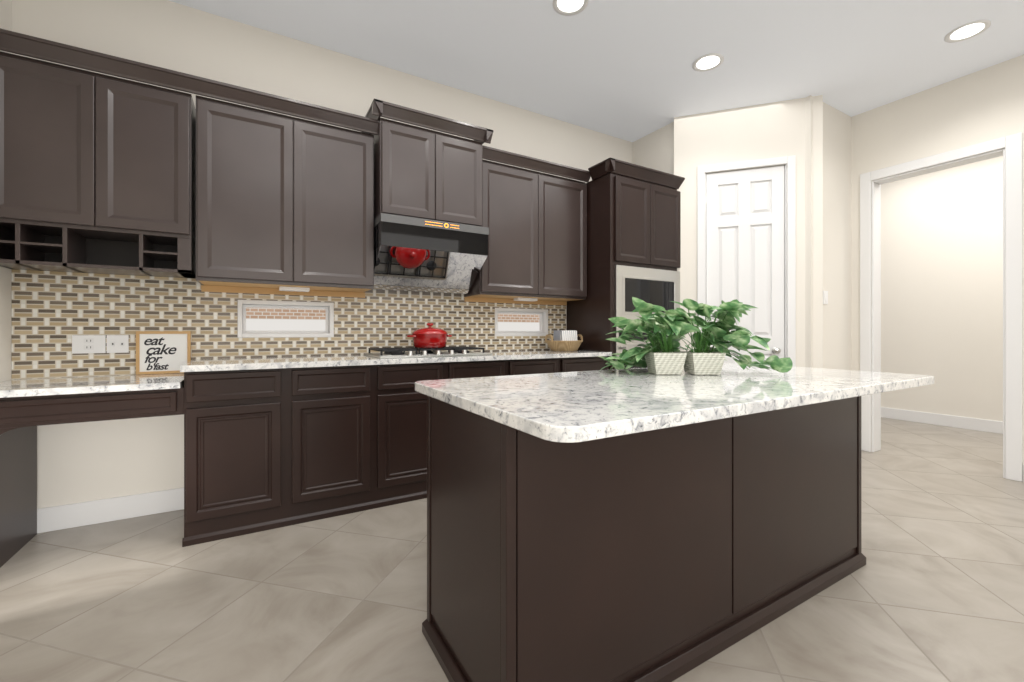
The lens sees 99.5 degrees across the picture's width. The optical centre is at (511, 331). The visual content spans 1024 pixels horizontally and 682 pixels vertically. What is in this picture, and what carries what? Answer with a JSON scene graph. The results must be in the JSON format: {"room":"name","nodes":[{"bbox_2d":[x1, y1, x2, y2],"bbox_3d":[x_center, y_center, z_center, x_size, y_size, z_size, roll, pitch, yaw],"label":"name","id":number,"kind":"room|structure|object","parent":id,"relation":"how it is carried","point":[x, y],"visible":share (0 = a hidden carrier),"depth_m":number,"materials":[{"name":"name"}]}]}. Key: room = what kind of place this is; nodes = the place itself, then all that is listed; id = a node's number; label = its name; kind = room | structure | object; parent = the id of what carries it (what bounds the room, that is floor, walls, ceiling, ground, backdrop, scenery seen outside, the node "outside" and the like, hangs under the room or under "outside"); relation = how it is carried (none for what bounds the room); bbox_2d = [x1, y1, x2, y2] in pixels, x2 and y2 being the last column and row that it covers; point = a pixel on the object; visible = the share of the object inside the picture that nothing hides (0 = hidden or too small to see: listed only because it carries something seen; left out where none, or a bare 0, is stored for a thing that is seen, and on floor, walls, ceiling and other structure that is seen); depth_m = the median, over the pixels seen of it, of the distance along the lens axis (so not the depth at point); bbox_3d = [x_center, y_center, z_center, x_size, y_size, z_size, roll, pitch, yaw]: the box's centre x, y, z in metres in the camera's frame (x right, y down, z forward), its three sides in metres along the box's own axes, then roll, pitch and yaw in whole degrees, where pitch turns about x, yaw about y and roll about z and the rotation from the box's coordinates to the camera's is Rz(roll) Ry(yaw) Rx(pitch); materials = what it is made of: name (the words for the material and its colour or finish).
{"room":"kitchen","nodes":[
{"label":"kitchen","id":0,"kind":"room"},
{"bbox_2d":[0,0,11,381],"bbox_3d":[-0.970,-0.475,-0.777,0.140,3.190,7.200,0,0,-30],"label":"wall","id":1,"kind":"structure","parent":0,"point":[5,274],"depth_m":2.30,"materials":[{"name":"white paint"}]},
{"bbox_2d":[12,0,632,508],"bbox_3d":[-0.806,-0.475,3.572,5.140,3.190,0.140,0,0,-30],"label":"wall","id":2,"kind":"structure","parent":0,"point":[96,460],"depth_m":2.76,"materials":[{"name":"white paint"}]},
{"bbox_2d":[0,44,111,243],"bbox_3d":[-2.464,-0.960,2.325,0.410,0.840,0.330,0,0,-30],"label":"upper cabinet","id":3,"kind":"object","parent":2,"relation":"attached to","point":[48,110],"depth_m":2.21,"materials":[{"name":"brown wood"}]},
{"bbox_2d":[37,487,183,533],"bbox_3d":[-2.373,1.052,2.564,0.814,0.135,0.015,0,0,-30],"label":"baseboard","id":4,"kind":"structure","parent":2,"relation":"attached to","point":[60,517],"depth_m":2.55,"materials":[{"name":"white wood"}]},
{"bbox_2d":[96,68,191,247],"bbox_3d":[-2.109,-0.960,2.532,0.411,0.840,0.330,0,0,-30],"label":"upper cabinet","id":5,"kind":"object","parent":2,"relation":"attached to","point":[102,174],"depth_m":2.40,"materials":[{"name":"brown wood"}]},
{"bbox_2d":[192,88,295,291],"bbox_3d":[-1.696,-0.840,2.774,0.507,1.080,0.330,0,0,-30],"label":"upper cabinet","id":6,"kind":"object","parent":2,"relation":"attached to","point":[244,157],"depth_m":2.64,"materials":[{"name":"brown wood"}]},
{"bbox_2d":[238,300,333,337],"bbox_3d":[-1.595,-0.087,3.080,0.598,0.253,0.112,0,0,-30],"label":"window","id":7,"kind":"structure","parent":2,"relation":"in","point":[242,304],"depth_m":3.04,"materials":[{"name":"white"}]},
{"bbox_2d":[12,269,565,379],"bbox_3d":[-1.098,-0.030,3.315,3.774,0.700,0.008,0,0,-30],"label":"tile backsplash","id":8,"kind":"structure","parent":2,"relation":"attached to","point":[53,312],"depth_m":2.76,"materials":[{"name":"tile"}]},
{"bbox_2d":[72,335,128,353],"bbox_3d":[-2.404,0.073,2.537,0.244,0.104,0.011,0,0,-30],"label":"outlet plates","id":9,"kind":"object","parent":8,"relation":"attached to","point":[95,344],"visible":1,"depth_m":2.53,"materials":[{"name":"white plastic"}]},
{"bbox_2d":[292,112,375,295],"bbox_3d":[-1.258,-0.840,3.031,0.508,1.080,0.330,0,0,-30],"label":"upper cabinet","id":10,"kind":"object","parent":2,"relation":"attached to","point":[336,166],"depth_m":2.90,"materials":[{"name":"brown wood"}]},
{"bbox_2d":[372,112,439,220],"bbox_3d":[-0.831,-1.133,3.229,0.390,0.675,0.420,0,0,-30],"label":"upper cabinet","id":11,"kind":"object","parent":2,"relation":"attached to","point":[407,156],"depth_m":3.05,"materials":[{"name":"brown wood"}]},
{"bbox_2d":[372,213,488,294],"bbox_3d":[-0.647,-0.554,3.298,0.809,0.475,0.488,0,0,-30],"label":"range hood","id":12,"kind":"object","parent":2,"relation":"attached to","point":[416,255],"visible":0.9,"depth_m":3.16,"materials":[{"name":"grey metal"}]},
{"bbox_2d":[440,128,487,226],"bbox_3d":[-0.494,-1.133,3.426,0.390,0.675,0.420,0,0,-30],"label":"upper cabinet","id":13,"kind":"object","parent":2,"relation":"attached to","point":[463,169],"depth_m":3.27,"materials":[{"name":"brown wood"}]},
{"bbox_2d":[464,156,539,299],"bbox_3d":[-0.092,-0.840,3.714,0.545,1.080,0.330,0,0,-30],"label":"upper cabinet","id":14,"kind":"object","parent":2,"relation":"attached to","point":[510,270],"depth_m":3.59,"materials":[{"name":"brown wood"}]},
{"bbox_2d":[495,308,547,335],"bbox_3d":[0.070,-0.087,4.055,0.578,0.253,0.112,0,0,-30],"label":"window","id":15,"kind":"structure","parent":2,"relation":"in","point":[542,313],"depth_m":4.05,"materials":[{"name":"white"}]},
{"bbox_2d":[540,168,588,303],"bbox_3d":[0.378,-0.840,3.989,0.545,1.080,0.330,0,0,-30],"label":"upper cabinet","id":16,"kind":"object","parent":2,"relation":"attached to","point":[563,201],"depth_m":3.86,"materials":[{"name":"brown wood"}]},
{"bbox_2d":[0,417,1023,681],"bbox_3d":[2.582,1.170,1.419,8.810,0.100,8.000,0,0,-30],"label":"floor","id":17,"kind":"structure","parent":0,"point":[932,591],"depth_m":1.81,"materials":[{"name":"tile"}]},
{"bbox_2d":[180,370,287,546],"bbox_3d":[-1.652,0.664,2.627,0.475,0.911,0.612,0,0,-30],"label":"base cabinet","id":18,"kind":"object","parent":17,"relation":"on","point":[273,442],"depth_m":2.36,"materials":[{"name":"wood"}]},
{"bbox_2d":[0,374,179,397],"bbox_3d":[-2.217,0.276,2.297,0.808,0.032,0.616,0,0,-30],"label":"countertop","id":19,"kind":"structure","parent":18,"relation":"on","point":[16,388],"depth_m":2.16,"materials":[{"name":"white stone"}]},
{"bbox_2d":[136,331,190,374],"bbox_3d":[-2.151,0.128,2.678,0.265,0.262,0.016,0,0,-30],"label":"sign","id":20,"kind":"object","parent":19,"relation":"on","point":[162,352],"visible":1,"depth_m":2.67,"materials":[{"name":"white wood"}]},
{"bbox_2d":[180,350,611,373],"bbox_3d":[-0.583,0.191,3.243,2.966,0.033,0.636,0,0,-30],"label":"countertop","id":21,"kind":"structure","parent":18,"relation":"on","point":[298,363],"depth_m":2.76,"materials":[{"name":"white stone"}]},
{"bbox_2d":[365,346,492,358],"bbox_3d":[-0.619,0.147,3.213,0.820,0.052,0.480,0,0,-30],"label":"cooktop","id":22,"kind":"object","parent":21,"relation":"in","point":[424,352],"visible":1,"depth_m":3.07,"materials":[{"name":"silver metal"}]},
{"bbox_2d":[407,323,451,347],"bbox_3d":[-0.610,0.027,3.218,0.341,0.185,0.264,0,0,-30],"label":"pot","id":23,"kind":"object","parent":22,"relation":"on","point":[429,336],"visible":1,"depth_m":3.12,"materials":[{"name":"red metal"}]},
{"bbox_2d":[545,330,582,350],"bbox_3d":[0.474,0.080,3.940,0.350,0.185,0.344,0,0,-30],"label":"basket","id":24,"kind":"object","parent":21,"relation":"on","point":[565,340],"visible":1,"depth_m":3.85,"materials":[{"name":"wicker"}]},
{"bbox_2d":[288,366,375,525],"bbox_3d":[-1.235,0.664,2.871,0.491,0.911,0.612,0,0,-30],"label":"base cabinet","id":25,"kind":"object","parent":17,"relation":"on","point":[332,409],"depth_m":2.61,"materials":[{"name":"wood"}]},
{"bbox_2d":[376,362,447,507],"bbox_3d":[-0.814,0.664,3.118,0.484,0.911,0.612,0,0,-30],"label":"base cabinet","id":26,"kind":"object","parent":17,"relation":"on","point":[401,411],"depth_m":2.83,"materials":[{"name":"wood"}]},
{"bbox_2d":[448,362,511,378],"bbox_3d":[-0.396,0.664,3.363,0.485,0.911,0.612,0,0,-30],"label":"base cabinet","id":27,"kind":"object","parent":17,"relation":"on","point":[456,370],"depth_m":3.10,"materials":[{"name":"wood"}]},
{"bbox_2d":[512,358,563,374],"bbox_3d":[0.022,0.664,3.608,0.485,0.911,0.612,0,0,-30],"label":"base cabinet","id":28,"kind":"object","parent":17,"relation":"on","point":[522,366],"depth_m":3.36,"materials":[{"name":"wood"}]},
{"bbox_2d":[564,358,607,371],"bbox_3d":[0.463,0.664,3.866,0.537,0.911,0.612,0,0,-30],"label":"base cabinet","id":29,"kind":"object","parent":17,"relation":"on","point":[570,364],"depth_m":3.60,"materials":[{"name":"wood"}]},
{"bbox_2d":[567,158,684,369],"bbox_3d":[1.077,-0.177,4.189,0.958,2.595,0.691,0,0,-30],"label":"tall cabinet","id":30,"kind":"object","parent":17,"relation":"on","point":[633,230],"visible":0.56,"depth_m":3.90,"materials":[{"name":"brown wood"}]},
{"bbox_2d":[417,391,865,681],"bbox_3d":[0.684,0.674,1.850,1.998,0.890,0.630,0,0,-30],"label":"kitchen island","id":31,"kind":"object","parent":17,"relation":"on","point":[631,525],"depth_m":1.38,"materials":[{"name":"wood"}]},
{"bbox_2d":[415,363,933,446],"bbox_3d":[0.745,0.212,1.815,2.080,0.033,0.980,0,0,-30],"label":"island countertop","id":32,"kind":"structure","parent":31,"relation":"on","point":[561,409],"depth_m":1.37,"materials":[{"name":"white stone"}]},
{"bbox_2d":[598,297,700,374],"bbox_3d":[0.679,0.019,2.072,0.568,0.348,0.522,0,0,-30],"label":"pothos plant","id":33,"kind":"object","parent":32,"relation":"on","point":[666,360],"visible":1,"depth_m":1.97,"materials":[{"name":"green plant"}]},
{"bbox_2d":[625,299,792,374],"bbox_3d":[0.914,0.023,2.054,0.577,0.340,0.694,0,0,-30],"label":"pothos plant","id":34,"kind":"object","parent":32,"relation":"on","point":[703,357],"visible":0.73,"depth_m":1.94,"materials":[{"name":"green plant"}]},
{"bbox_2d":[169,0,1023,141],"bbox_3d":[2.582,-2.120,1.419,8.810,0.100,8.000,0,0,-30],"label":"ceiling","id":35,"kind":"structure","parent":0,"point":[623,70],"depth_m":3.14,"materials":[{"name":"white paint"}]},
{"bbox_2d":[553,0,588,15],"bbox_3d":[0.367,-2.065,2.718,0.223,0.009,0.223,0,0,15],"label":"recessed light","id":36,"kind":"object","parent":35,"relation":"in","point":[563,7],"depth_m":2.75,"materials":[{"name":"white"}]},
{"bbox_2d":[692,53,723,71],"bbox_3d":[1.505,-2.065,3.327,0.223,0.009,0.223,0,0,15],"label":"recessed light","id":37,"kind":"object","parent":35,"relation":"in","point":[712,61],"depth_m":3.32,"materials":[{"name":"white"}]},
{"bbox_2d":[944,19,990,42],"bbox_3d":[3.133,-2.065,2.982,0.223,0.009,0.223,0,0,15],"label":"recessed light","id":38,"kind":"object","parent":35,"relation":"in","point":[969,30],"depth_m":2.97,"materials":[{"name":"white"}]},
{"bbox_2d":[633,122,673,174],"bbox_3d":[1.549,-0.475,4.479,0.140,3.190,0.675,0,0,-30],"label":"wall","id":39,"kind":"structure","parent":0,"point":[654,150],"depth_m":4.44,"materials":[{"name":"white paint"}]},
{"bbox_2d":[674,95,822,367],"bbox_3d":[2.163,-0.475,4.051,1.218,3.190,0.140,0,0,19],"label":"wall","id":40,"kind":"structure","parent":0,"point":[762,131],"depth_m":3.94,"materials":[{"name":"white paint"}]},
{"bbox_2d":[706,166,783,362],"bbox_3d":[2.136,-0.193,3.980,0.647,2.602,0.105,0,0,19],"label":"pantry door","id":41,"kind":"structure","parent":40,"relation":"in","point":[744,236],"depth_m":3.99,"materials":[{"name":"white wood"}]},
{"bbox_2d":[697,155,795,366],"bbox_3d":[2.156,-0.222,4.033,0.803,2.684,0.138,0,0,19],"label":"trim","id":42,"kind":"structure","parent":40,"relation":"attached to","point":[789,162],"depth_m":3.88,"materials":[{"name":"white wood"}]},
{"bbox_2d":[805,95,850,369],"bbox_3d":[2.966,-0.475,4.078,0.900,3.190,0.140,0,0,-30],"label":"wall","id":43,"kind":"structure","parent":0,"point":[837,233],"depth_m":3.99,"materials":[{"name":"white paint"}]},
{"bbox_2d":[823,291,827,303],"bbox_3d":[2.832,-0.310,3.911,0.080,0.120,0.012,0,0,-30],"label":"switch plate","id":44,"kind":"object","parent":43,"relation":"attached to","point":[825,297],"visible":1,"depth_m":3.90,"materials":[{"name":"white plastic"}]},
{"bbox_2d":[851,55,1023,481],"bbox_3d":[4.777,-0.475,1.737,0.140,3.190,5.730,0,0,-30],"label":"wall","id":45,"kind":"structure","parent":0,"point":[983,105],"depth_m":3.68,"materials":[{"name":"white paint"}]},
{"bbox_2d":[860,132,1022,481],"bbox_3d":[3.623,-0.185,3.709,0.178,2.610,1.010,0,0,-30],"label":"trim","id":46,"kind":"structure","parent":45,"relation":"attached to","point":[1011,152],"depth_m":3.35,"materials":[{"name":"white wood"}]},
{"bbox_2d":[881,156,1002,421],"bbox_3d":[6.109,-0.475,3.659,0.140,3.190,7.700,0,0,-30],"label":"wall","id":47,"kind":"structure","parent":0,"point":[942,277],"depth_m":5.14,"materials":[{"name":"white paint"}]},
{"bbox_2d":[881,407,1002,433],"bbox_3d":[6.028,1.052,3.640,0.015,0.135,7.350,0,0,-30],"label":"baseboard","id":48,"kind":"structure","parent":47,"relation":"attached to","point":[984,425],"depth_m":5.15,"materials":[{"name":"white wood"}]},
{"label":"outside","id":49,"kind":"structure","parent":0,"visible":0},
{"bbox_2d":[243,307,538,333],"bbox_3d":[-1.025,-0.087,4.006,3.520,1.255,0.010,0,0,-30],"label":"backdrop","id":50,"kind":"structure","parent":49,"point":[275,319],"depth_m":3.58,"materials":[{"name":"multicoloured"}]}
]}

